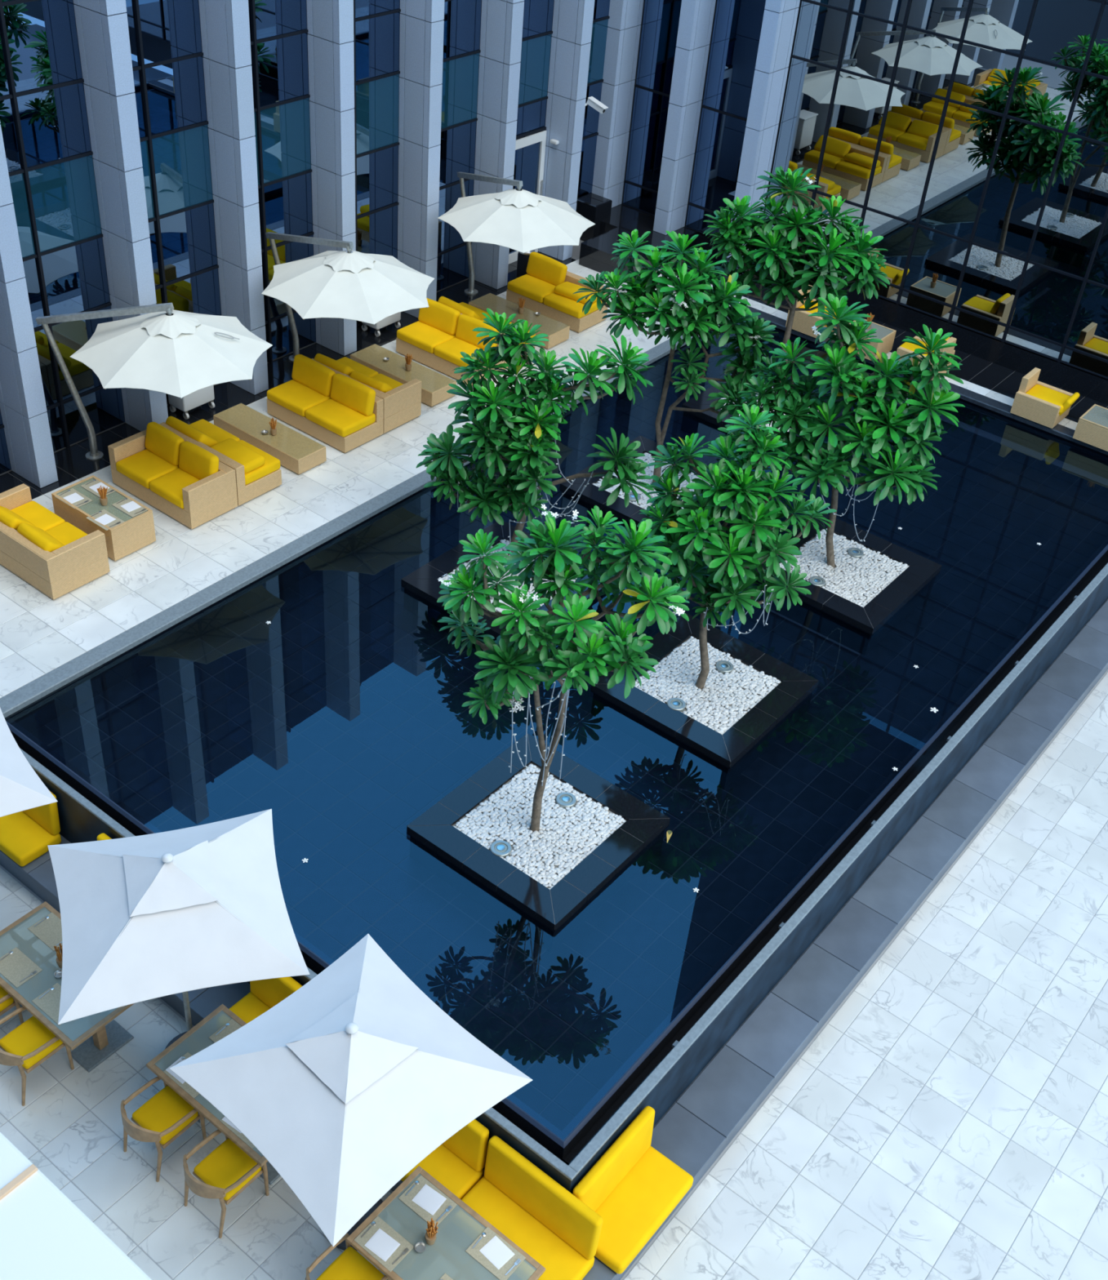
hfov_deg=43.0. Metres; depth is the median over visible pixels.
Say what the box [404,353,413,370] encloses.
pot
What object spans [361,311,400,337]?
base
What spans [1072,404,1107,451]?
wicker side table
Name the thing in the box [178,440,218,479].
cushion
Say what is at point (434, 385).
table
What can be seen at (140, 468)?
seat cushion
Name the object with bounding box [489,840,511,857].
uplight
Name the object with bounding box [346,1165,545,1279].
dining table
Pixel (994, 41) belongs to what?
window
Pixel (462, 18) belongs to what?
window
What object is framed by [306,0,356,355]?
stone pier
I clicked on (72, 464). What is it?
floor
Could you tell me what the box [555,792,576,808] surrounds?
uplight
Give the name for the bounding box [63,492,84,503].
menu sheet
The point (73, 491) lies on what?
placemat
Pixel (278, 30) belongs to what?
window
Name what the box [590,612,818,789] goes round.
planter
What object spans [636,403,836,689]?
tree
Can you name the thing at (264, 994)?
cushions
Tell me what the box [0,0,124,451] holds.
window
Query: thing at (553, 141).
wall light
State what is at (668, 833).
fallen leaf
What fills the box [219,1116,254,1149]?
placemat
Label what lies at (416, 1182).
spoon
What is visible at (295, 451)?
table
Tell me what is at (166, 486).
seat cushion
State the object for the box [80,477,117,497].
placemat
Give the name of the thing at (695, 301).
tree
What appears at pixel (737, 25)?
window
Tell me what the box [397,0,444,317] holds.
stone pier
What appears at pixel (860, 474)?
string
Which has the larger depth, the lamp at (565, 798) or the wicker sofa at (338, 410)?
the wicker sofa at (338, 410)
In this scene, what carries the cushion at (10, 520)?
on the wicker sofa at (55, 557)
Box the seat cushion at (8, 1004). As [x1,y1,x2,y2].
[0,986,13,1012]
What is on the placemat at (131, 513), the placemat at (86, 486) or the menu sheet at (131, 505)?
the menu sheet at (131, 505)
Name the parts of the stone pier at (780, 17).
panel, panel, panel, panel, panel, panel, panel, panel, panel, panel, panel, panel, panel, panel, panel, panel, panel, panel, panel, panel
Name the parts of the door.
handle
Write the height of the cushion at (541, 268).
0.458 m
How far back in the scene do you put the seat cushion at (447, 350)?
23.91 m
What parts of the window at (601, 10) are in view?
pane, pane, pane, pane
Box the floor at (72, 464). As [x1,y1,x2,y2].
[0,239,1107,499]
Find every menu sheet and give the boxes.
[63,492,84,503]
[89,482,109,493]
[94,513,115,524]
[120,501,141,511]
[165,1056,185,1084]
[222,1116,241,1133]
[364,1228,400,1262]
[411,1184,446,1215]
[479,1235,515,1270]
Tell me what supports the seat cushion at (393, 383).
on the wicker sofa at (402, 402)
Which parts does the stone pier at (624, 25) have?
panel, panel, panel, panel, panel, panel, panel, panel, panel, panel, panel, panel, panel, panel, panel, panel, panel, panel, panel, panel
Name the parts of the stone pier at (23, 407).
panel, panel, panel, panel, panel, panel, panel, panel, panel, panel, panel, panel, panel, panel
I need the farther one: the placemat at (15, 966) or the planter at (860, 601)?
the planter at (860, 601)
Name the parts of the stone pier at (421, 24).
panel, panel, panel, panel, panel, panel, panel, panel, panel, panel, panel, panel, panel, panel, panel, panel, panel, panel, panel, panel, panel, panel, panel, panel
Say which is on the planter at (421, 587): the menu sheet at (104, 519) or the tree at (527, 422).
the tree at (527, 422)
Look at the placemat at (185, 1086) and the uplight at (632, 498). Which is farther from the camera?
the uplight at (632, 498)
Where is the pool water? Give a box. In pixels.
[30,342,1107,1131]
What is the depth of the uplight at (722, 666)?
18.28 m
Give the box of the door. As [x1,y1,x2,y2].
[508,130,546,263]
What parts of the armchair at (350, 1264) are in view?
rail, armrest, leg, armrest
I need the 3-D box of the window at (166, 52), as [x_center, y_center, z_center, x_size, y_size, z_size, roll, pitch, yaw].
[-5.670,-7.148,20.252,0.120,8.200,1.745,29,43,27]
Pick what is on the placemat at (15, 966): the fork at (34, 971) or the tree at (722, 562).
the fork at (34, 971)
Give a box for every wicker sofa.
[0,483,110,599]
[107,422,237,528]
[159,416,281,506]
[266,354,383,453]
[311,353,421,433]
[395,297,503,385]
[437,296,535,368]
[506,251,609,333]
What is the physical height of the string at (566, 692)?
1.922 m
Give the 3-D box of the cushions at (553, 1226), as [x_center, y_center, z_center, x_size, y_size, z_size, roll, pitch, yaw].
[-0.259,5.192,12.597,1.293,0.749,0.598,29,43,27]
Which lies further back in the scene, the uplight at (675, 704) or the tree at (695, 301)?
the tree at (695, 301)
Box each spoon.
[34,915,48,927]
[38,986,53,999]
[215,1022,229,1035]
[360,1222,375,1237]
[404,1180,419,1195]
[472,1232,485,1248]
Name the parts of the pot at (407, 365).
pot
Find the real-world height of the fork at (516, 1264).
0.008 m
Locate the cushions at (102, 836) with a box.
[97,833,111,840]
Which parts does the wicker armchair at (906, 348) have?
arm, arm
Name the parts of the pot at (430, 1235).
pot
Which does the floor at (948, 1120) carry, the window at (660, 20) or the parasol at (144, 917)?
the parasol at (144, 917)
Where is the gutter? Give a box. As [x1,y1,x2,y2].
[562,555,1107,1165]
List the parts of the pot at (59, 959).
pot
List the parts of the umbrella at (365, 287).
plate, arm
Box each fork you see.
[19,970,37,982]
[391,1247,408,1264]
[435,1204,452,1221]
[505,1258,520,1275]
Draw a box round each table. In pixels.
[0,901,134,1072]
[51,475,155,560]
[146,1004,280,1185]
[213,403,326,474]
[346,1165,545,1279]
[350,343,456,406]
[468,293,569,349]
[840,318,896,360]
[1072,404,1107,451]
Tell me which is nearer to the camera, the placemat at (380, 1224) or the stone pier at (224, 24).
the placemat at (380, 1224)
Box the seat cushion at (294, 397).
[266,379,330,417]
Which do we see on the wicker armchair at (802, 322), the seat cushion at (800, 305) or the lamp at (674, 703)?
the seat cushion at (800, 305)
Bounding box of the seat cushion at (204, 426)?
[189,418,239,443]
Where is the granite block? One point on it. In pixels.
(593, 207)
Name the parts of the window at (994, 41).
pane, pane, pane, pane, pane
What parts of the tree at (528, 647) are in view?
flower, flower, flower, flower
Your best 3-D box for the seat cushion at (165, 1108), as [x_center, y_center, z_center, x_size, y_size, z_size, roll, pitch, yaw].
[-3.703,4.524,13.404,0.471,0.095,0.451,29,43,27]
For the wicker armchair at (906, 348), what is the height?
0.686 m
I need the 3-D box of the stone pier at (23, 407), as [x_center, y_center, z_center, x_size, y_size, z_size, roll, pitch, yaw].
[-7.359,-5.674,18.141,0.880,8.200,0.300,29,43,27]
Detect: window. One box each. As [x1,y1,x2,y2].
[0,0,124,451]
[0,409,11,474]
[125,0,221,404]
[248,0,315,363]
[352,0,400,327]
[436,0,481,291]
[515,0,554,139]
[577,0,609,199]
[622,0,681,216]
[684,0,765,238]
[764,0,853,258]
[809,0,911,279]
[848,0,973,303]
[897,0,1037,322]
[950,0,1106,342]
[1004,0,1107,362]
[1059,217,1107,380]
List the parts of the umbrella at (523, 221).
plate, arm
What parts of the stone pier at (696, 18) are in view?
panel, panel, panel, panel, panel, panel, panel, panel, panel, panel, panel, panel, panel, panel, panel, panel, panel, panel, panel, panel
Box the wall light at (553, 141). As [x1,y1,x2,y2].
[550,138,559,144]
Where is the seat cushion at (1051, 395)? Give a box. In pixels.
[1025,384,1070,413]
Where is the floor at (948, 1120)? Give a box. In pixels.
[0,669,1107,1279]
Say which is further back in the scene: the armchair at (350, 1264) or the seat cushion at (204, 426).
the seat cushion at (204, 426)
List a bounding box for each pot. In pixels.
[53,942,62,968]
[97,485,107,506]
[268,417,276,435]
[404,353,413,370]
[425,1217,438,1245]
[517,297,525,313]
[866,312,874,328]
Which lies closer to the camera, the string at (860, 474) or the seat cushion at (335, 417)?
the string at (860, 474)
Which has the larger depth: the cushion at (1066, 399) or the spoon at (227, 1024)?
the cushion at (1066, 399)
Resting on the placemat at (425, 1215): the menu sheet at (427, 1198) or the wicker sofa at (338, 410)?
the menu sheet at (427, 1198)
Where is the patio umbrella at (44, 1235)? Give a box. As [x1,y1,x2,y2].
[0,1132,151,1279]
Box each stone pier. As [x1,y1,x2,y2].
[0,122,57,488]
[72,0,168,431]
[198,0,268,395]
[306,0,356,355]
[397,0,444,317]
[471,0,524,288]
[537,0,594,260]
[591,0,644,207]
[653,0,716,235]
[723,0,801,278]
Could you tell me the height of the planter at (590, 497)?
0.504 m
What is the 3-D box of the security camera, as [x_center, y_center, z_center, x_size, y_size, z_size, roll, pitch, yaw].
[0.779,-10.103,26.566,0.490,0.220,0.178,29,43,27]
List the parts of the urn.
lid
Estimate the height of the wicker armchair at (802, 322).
0.660 m
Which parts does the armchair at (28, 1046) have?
rail, armrest, leg, seat frame, armrest, leg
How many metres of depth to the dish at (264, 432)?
21.50 m
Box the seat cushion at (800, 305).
[798,300,828,325]
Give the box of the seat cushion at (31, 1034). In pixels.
[0,1016,62,1069]
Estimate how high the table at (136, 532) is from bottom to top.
0.528 m
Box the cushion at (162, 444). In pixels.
[145,422,184,465]
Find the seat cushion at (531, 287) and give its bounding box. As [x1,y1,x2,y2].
[506,273,555,302]
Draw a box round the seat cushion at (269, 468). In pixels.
[237,440,280,484]
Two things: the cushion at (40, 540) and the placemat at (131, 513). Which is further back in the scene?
the placemat at (131, 513)
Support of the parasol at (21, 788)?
on the floor at (948, 1120)
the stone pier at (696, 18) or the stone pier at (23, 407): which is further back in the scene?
the stone pier at (696, 18)
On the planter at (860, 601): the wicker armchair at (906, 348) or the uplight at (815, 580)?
the uplight at (815, 580)
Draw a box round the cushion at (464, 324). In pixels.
[455,314,498,349]
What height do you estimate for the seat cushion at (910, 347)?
0.175 m
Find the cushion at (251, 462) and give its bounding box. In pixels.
[211,438,264,473]
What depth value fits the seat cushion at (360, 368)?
23.08 m
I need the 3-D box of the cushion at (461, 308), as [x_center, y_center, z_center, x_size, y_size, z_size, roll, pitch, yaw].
[-1.654,-5.800,24.795,0.830,0.360,0.376,29,43,27]
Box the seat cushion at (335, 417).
[305,398,375,436]
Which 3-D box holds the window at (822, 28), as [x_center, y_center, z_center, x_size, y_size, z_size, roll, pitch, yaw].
[4.841,-10.931,25.442,0.999,8.570,0.140,29,43,27]
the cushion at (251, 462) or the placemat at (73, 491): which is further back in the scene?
the cushion at (251, 462)
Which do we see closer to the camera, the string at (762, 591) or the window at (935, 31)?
the string at (762, 591)
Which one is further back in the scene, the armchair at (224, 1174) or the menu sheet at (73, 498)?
the menu sheet at (73, 498)
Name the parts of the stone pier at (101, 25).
panel, panel, panel, panel, panel, panel, panel, panel, panel, panel, panel, panel, panel, panel, panel, panel, panel, panel, panel, panel, panel, panel, panel, panel, panel, panel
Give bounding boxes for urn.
[515,249,534,278]
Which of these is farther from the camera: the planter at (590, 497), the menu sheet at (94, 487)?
the planter at (590, 497)
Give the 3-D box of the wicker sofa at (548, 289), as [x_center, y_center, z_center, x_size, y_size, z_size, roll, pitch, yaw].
[0.060,-6.497,26.130,1.746,0.869,0.879,29,43,27]
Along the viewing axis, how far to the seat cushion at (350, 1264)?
12.31 m
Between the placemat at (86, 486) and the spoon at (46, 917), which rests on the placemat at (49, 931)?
the spoon at (46, 917)
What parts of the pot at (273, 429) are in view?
pot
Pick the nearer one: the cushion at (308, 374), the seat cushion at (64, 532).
the seat cushion at (64, 532)
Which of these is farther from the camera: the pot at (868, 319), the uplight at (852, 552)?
the pot at (868, 319)
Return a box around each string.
[457,439,593,555]
[508,675,569,786]
[703,584,774,634]
[817,442,884,542]
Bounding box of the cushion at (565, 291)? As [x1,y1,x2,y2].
[554,281,596,303]
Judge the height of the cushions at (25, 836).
0.749 m
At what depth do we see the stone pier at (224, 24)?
20.86 m
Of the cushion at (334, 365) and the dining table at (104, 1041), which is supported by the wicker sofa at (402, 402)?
the cushion at (334, 365)
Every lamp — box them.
[497,844,505,850]
[562,795,569,801]
[672,701,679,706]
[721,663,728,667]
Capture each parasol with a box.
[0,707,57,817]
[47,808,309,1070]
[169,933,532,1251]
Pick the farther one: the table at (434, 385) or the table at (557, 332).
the table at (557, 332)
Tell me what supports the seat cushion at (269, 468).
on the wicker sofa at (257, 472)
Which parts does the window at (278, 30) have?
pane, pane, pane, pane, pane, pane, pane, pane, pane, pane, pane, pane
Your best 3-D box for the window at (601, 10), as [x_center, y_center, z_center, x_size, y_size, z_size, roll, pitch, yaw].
[0.795,-11.770,27.016,0.120,8.200,2.168,29,43,27]
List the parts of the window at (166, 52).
pane, pane, pane, pane, pane, pane, pane, frame, pane, pane, pane, pane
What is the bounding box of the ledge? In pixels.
[4,320,1107,733]
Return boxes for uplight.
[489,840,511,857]
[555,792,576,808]
[627,492,640,502]
[666,697,685,711]
[715,660,733,674]
[808,576,825,586]
[847,547,863,559]
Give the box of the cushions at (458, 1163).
[400,1119,488,1213]
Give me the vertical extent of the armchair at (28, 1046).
0.788 m
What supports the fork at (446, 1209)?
on the placemat at (425, 1215)
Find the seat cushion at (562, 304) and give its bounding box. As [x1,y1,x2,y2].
[543,292,601,318]
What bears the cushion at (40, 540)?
on the wicker sofa at (55, 557)
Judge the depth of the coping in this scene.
24.88 m
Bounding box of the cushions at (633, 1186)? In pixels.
[572,1106,693,1274]
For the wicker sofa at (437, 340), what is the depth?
24.12 m
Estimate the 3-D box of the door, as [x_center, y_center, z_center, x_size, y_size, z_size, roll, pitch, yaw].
[-0.780,-8.479,27.290,0.155,2.440,1.705,29,43,27]
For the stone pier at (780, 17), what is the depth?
26.08 m
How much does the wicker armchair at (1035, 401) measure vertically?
0.660 m
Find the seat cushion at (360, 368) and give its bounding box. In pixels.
[336,356,378,377]
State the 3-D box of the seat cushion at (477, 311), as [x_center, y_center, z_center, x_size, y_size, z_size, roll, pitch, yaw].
[-1.545,-5.729,25.052,0.876,0.196,0.723,29,43,27]
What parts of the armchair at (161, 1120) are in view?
leg, rail, armrest, leg, seat frame, armrest, leg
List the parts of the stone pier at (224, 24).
panel, panel, panel, panel, panel, panel, panel, panel, panel, panel, panel, panel, panel, panel, panel, panel, panel, panel, panel, panel, panel, panel, panel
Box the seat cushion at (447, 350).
[434,337,484,366]
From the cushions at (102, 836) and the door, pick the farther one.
the door
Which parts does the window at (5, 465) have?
pane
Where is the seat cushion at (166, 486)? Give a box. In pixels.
[149,467,199,508]
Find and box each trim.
[0,314,729,718]
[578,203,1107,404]
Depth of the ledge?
20.30 m
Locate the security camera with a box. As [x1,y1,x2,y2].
[584,96,608,113]
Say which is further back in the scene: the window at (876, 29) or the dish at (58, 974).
the window at (876, 29)
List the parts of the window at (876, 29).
pane, pane, pane, pane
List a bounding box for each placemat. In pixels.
[0,946,42,987]
[27,912,62,951]
[31,982,61,1025]
[54,488,92,508]
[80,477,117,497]
[85,509,124,530]
[111,497,149,517]
[163,1052,199,1098]
[208,1018,241,1042]
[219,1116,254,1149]
[353,1216,414,1271]
[398,1175,457,1227]
[439,1273,453,1279]
[465,1226,525,1279]
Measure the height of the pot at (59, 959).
0.288 m
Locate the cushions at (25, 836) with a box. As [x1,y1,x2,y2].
[0,790,61,866]
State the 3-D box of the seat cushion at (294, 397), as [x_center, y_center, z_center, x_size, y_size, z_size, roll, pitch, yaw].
[-4.011,-3.867,22.344,0.876,0.196,0.738,29,43,27]
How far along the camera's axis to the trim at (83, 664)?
18.72 m
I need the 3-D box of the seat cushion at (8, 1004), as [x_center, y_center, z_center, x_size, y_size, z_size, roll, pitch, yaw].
[-5.793,3.659,14.254,0.471,0.095,0.451,29,43,27]
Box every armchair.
[0,986,23,1023]
[0,1002,74,1106]
[120,1076,206,1182]
[182,1129,269,1238]
[305,1233,390,1279]
[785,284,836,337]
[896,335,956,380]
[1009,367,1079,428]
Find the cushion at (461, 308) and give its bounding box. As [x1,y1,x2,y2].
[437,296,482,319]
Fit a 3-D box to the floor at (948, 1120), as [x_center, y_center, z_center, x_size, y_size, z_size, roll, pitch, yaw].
[-0.327,0.606,19.857,30.000,0.300,27.200,29,43,27]
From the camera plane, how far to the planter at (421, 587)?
19.38 m
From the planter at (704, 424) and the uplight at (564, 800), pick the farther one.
the planter at (704, 424)
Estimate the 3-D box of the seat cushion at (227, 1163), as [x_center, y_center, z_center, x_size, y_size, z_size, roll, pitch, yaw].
[-3.017,4.893,13.016,0.471,0.095,0.451,29,43,27]
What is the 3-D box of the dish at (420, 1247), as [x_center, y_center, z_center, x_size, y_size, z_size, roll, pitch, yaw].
[-1.164,5.292,12.241,0.100,0.031,0.100,29,43,27]
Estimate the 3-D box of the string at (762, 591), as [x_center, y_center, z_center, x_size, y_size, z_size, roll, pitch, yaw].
[2.198,-0.356,16.843,0.771,1.017,0.357,12,38,9]
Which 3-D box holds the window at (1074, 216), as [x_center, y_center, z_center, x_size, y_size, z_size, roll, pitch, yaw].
[9.047,-8.620,23.000,1.079,8.570,0.140,29,43,27]
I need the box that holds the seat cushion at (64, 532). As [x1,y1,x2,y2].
[44,521,88,545]
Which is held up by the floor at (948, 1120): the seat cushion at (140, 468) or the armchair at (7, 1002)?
the armchair at (7, 1002)
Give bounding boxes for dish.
[53,969,62,977]
[261,430,267,434]
[414,1241,426,1253]
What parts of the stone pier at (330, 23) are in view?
panel, panel, panel, panel, panel, panel, panel, panel, panel, panel, panel, panel, panel, panel, panel, panel, panel, panel, panel, panel, panel, panel, panel, panel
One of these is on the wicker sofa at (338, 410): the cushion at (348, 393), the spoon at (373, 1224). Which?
the cushion at (348, 393)
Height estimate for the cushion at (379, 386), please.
0.367 m
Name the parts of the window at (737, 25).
pane, frame, pane, pane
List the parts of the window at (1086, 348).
frame, pane, pane, pane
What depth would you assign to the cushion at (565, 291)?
25.81 m
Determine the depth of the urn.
26.83 m
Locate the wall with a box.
[20,563,1107,1193]
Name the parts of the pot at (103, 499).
pot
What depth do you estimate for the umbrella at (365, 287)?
21.07 m
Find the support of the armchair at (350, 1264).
on the floor at (948, 1120)
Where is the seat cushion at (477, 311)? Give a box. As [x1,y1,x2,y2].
[458,302,488,319]
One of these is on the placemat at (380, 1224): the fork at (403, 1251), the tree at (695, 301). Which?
the fork at (403, 1251)
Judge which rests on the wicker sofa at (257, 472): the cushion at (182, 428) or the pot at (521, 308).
the cushion at (182, 428)
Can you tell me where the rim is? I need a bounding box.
[5,537,1107,1160]
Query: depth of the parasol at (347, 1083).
11.44 m
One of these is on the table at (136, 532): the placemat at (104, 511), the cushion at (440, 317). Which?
the placemat at (104, 511)
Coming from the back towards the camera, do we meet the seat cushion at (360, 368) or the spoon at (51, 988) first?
the seat cushion at (360, 368)
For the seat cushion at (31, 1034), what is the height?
0.095 m
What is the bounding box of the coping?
[746,306,1107,454]
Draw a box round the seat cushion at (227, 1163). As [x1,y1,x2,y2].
[193,1138,261,1199]
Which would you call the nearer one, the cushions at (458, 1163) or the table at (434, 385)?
the cushions at (458, 1163)
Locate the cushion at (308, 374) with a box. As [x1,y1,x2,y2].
[291,354,335,396]
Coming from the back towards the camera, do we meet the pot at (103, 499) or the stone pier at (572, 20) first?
the stone pier at (572, 20)
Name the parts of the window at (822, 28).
pane, pane, pane, pane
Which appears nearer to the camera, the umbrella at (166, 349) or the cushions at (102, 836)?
the cushions at (102, 836)
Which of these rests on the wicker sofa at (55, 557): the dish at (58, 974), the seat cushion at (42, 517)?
the seat cushion at (42, 517)
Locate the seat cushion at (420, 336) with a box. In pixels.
[396,320,455,353]
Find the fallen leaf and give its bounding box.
[666,830,671,843]
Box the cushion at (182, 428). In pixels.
[165,416,217,447]
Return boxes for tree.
[416,308,653,555]
[436,504,689,831]
[573,228,781,482]
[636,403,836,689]
[702,165,889,382]
[716,293,964,567]
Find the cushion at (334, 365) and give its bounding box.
[314,353,355,375]
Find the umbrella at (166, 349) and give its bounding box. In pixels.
[35,302,272,460]
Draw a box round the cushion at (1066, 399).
[1058,392,1079,416]
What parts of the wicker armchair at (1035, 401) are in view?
arm, arm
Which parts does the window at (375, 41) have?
pane, pane, pane, pane, pane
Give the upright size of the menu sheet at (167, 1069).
0.005 m
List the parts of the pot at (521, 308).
pot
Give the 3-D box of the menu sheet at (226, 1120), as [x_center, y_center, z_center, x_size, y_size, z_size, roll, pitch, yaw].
[-2.934,4.459,13.102,0.240,0.005,0.200,25,42,24]
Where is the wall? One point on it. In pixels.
(81, 820)
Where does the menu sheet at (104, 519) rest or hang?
on the placemat at (104, 511)
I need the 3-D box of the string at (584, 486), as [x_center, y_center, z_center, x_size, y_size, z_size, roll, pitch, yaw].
[-0.398,-1.935,19.144,1.832,2.063,0.223,5,38,-1]
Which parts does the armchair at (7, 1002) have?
armrest, seat frame, leg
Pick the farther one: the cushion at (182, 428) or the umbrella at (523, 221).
the umbrella at (523, 221)
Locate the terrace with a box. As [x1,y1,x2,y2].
[0,258,1077,697]
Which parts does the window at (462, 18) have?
pane, pane, pane, pane, pane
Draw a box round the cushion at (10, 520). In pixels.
[0,506,35,530]
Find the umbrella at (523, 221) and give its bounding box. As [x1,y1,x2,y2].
[437,171,595,294]
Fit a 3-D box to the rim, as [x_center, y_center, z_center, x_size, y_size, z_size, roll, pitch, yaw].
[1.817,-0.504,20.244,8.485,0.906,16.380,29,43,27]
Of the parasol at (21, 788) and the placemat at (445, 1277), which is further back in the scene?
the parasol at (21, 788)
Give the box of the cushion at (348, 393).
[330,373,375,415]
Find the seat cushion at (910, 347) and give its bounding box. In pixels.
[898,339,928,355]
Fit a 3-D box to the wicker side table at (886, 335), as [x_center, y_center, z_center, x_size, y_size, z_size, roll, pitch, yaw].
[5.779,-5.562,26.007,0.770,0.390,0.700,29,43,27]
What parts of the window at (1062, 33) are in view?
pane, pane, pane, pane, pane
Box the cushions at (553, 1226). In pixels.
[450,1135,603,1279]
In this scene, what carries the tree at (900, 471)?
on the planter at (860, 601)
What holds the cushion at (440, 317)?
on the wicker sofa at (437, 340)
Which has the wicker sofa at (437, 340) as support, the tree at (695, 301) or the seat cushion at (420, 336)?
the seat cushion at (420, 336)
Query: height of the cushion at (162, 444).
0.459 m
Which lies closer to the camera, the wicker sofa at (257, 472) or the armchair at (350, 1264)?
the armchair at (350, 1264)
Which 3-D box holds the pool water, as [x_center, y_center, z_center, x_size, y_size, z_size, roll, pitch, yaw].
[1.786,-0.374,20.486,8.400,0.600,16.300,29,43,27]
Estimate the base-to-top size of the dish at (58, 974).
0.031 m
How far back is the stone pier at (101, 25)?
19.25 m
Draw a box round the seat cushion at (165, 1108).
[132,1085,198,1144]
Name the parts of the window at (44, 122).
pane, pane, pane, pane, pane, pane, pane, pane, pane, pane, pane, pane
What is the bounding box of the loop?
[214,332,239,339]
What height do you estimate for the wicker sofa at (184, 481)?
0.869 m
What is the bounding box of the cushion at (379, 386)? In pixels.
[349,371,393,392]
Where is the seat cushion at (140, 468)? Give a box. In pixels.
[115,448,179,488]
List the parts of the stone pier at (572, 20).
panel, panel, panel, panel, panel, panel, panel, panel, panel, panel, panel, panel, panel, panel, panel, panel, panel, panel, panel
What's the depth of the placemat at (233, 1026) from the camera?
13.85 m
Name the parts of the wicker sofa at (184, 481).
arm, arm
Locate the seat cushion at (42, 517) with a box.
[11,500,65,530]
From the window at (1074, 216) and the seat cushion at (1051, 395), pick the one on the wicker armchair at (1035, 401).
the seat cushion at (1051, 395)
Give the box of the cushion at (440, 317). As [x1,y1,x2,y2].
[417,297,460,335]
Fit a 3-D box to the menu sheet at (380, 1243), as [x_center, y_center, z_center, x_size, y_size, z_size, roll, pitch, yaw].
[-1.493,5.266,12.246,0.240,0.005,0.200,27,42,25]
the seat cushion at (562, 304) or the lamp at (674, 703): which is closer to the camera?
the lamp at (674, 703)
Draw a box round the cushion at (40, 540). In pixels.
[17,522,64,551]
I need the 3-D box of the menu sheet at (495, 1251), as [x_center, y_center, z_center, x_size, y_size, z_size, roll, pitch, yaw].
[-0.496,5.344,12.272,0.240,0.005,0.200,33,45,31]
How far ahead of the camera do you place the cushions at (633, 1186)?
12.97 m
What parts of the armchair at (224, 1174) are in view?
leg, armrest, rail, leg, seat frame, armrest, leg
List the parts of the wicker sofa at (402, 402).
arm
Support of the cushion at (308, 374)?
on the wicker sofa at (338, 410)
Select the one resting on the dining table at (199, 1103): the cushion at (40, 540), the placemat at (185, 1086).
the placemat at (185, 1086)
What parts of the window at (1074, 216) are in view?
pane, pane, pane, pane, pane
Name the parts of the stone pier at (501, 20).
panel, panel, panel, panel, panel, panel, panel, panel, panel, panel, panel, panel, panel, panel, panel, panel, panel, panel, panel, panel, panel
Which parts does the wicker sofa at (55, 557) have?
arm, arm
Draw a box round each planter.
[400,520,611,668]
[406,733,670,952]
[559,435,736,554]
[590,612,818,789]
[680,368,852,474]
[740,511,941,655]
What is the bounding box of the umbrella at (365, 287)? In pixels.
[261,231,434,362]
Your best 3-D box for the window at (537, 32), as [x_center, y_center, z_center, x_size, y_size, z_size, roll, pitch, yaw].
[-0.603,-10.771,25.554,0.120,8.200,1.745,29,43,27]
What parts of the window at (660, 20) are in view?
pane, frame, pane, pane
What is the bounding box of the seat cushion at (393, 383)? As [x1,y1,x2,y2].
[372,373,403,388]
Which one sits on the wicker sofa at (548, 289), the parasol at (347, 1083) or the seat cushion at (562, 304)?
the seat cushion at (562, 304)
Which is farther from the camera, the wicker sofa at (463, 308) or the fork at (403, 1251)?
the wicker sofa at (463, 308)
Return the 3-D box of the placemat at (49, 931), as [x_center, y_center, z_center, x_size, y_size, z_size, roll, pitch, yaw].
[-5.219,3.035,14.653,0.440,0.004,0.300,29,43,27]
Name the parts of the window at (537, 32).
pane, pane, pane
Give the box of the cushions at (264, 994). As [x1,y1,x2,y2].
[216,976,302,1029]
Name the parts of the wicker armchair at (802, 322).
arm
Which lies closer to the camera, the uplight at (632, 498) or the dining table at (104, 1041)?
the dining table at (104, 1041)
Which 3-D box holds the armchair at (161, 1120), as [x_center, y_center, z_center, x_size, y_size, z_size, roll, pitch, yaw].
[-3.757,4.607,13.390,0.588,0.788,0.650,29,43,27]
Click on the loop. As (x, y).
(215, 332)
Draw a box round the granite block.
[575,193,612,240]
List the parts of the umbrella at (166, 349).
plate, arm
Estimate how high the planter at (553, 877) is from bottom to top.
0.505 m
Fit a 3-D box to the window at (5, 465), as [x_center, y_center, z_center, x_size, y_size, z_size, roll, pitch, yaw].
[-8.204,-5.337,17.601,0.120,8.200,1.745,29,43,27]
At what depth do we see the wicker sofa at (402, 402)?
22.44 m
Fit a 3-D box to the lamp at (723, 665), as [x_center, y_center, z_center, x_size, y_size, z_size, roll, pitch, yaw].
[2.222,0.335,18.301,0.088,0.015,0.090,29,43,27]
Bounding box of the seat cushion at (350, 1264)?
[315,1246,384,1279]
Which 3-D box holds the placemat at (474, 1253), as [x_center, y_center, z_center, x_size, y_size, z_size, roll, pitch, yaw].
[-0.509,5.356,12.261,0.440,0.004,0.300,29,43,27]
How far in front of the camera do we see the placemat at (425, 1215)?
12.58 m
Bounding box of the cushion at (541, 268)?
[526,251,567,285]
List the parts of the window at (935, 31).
pane, pane, pane, pane, pane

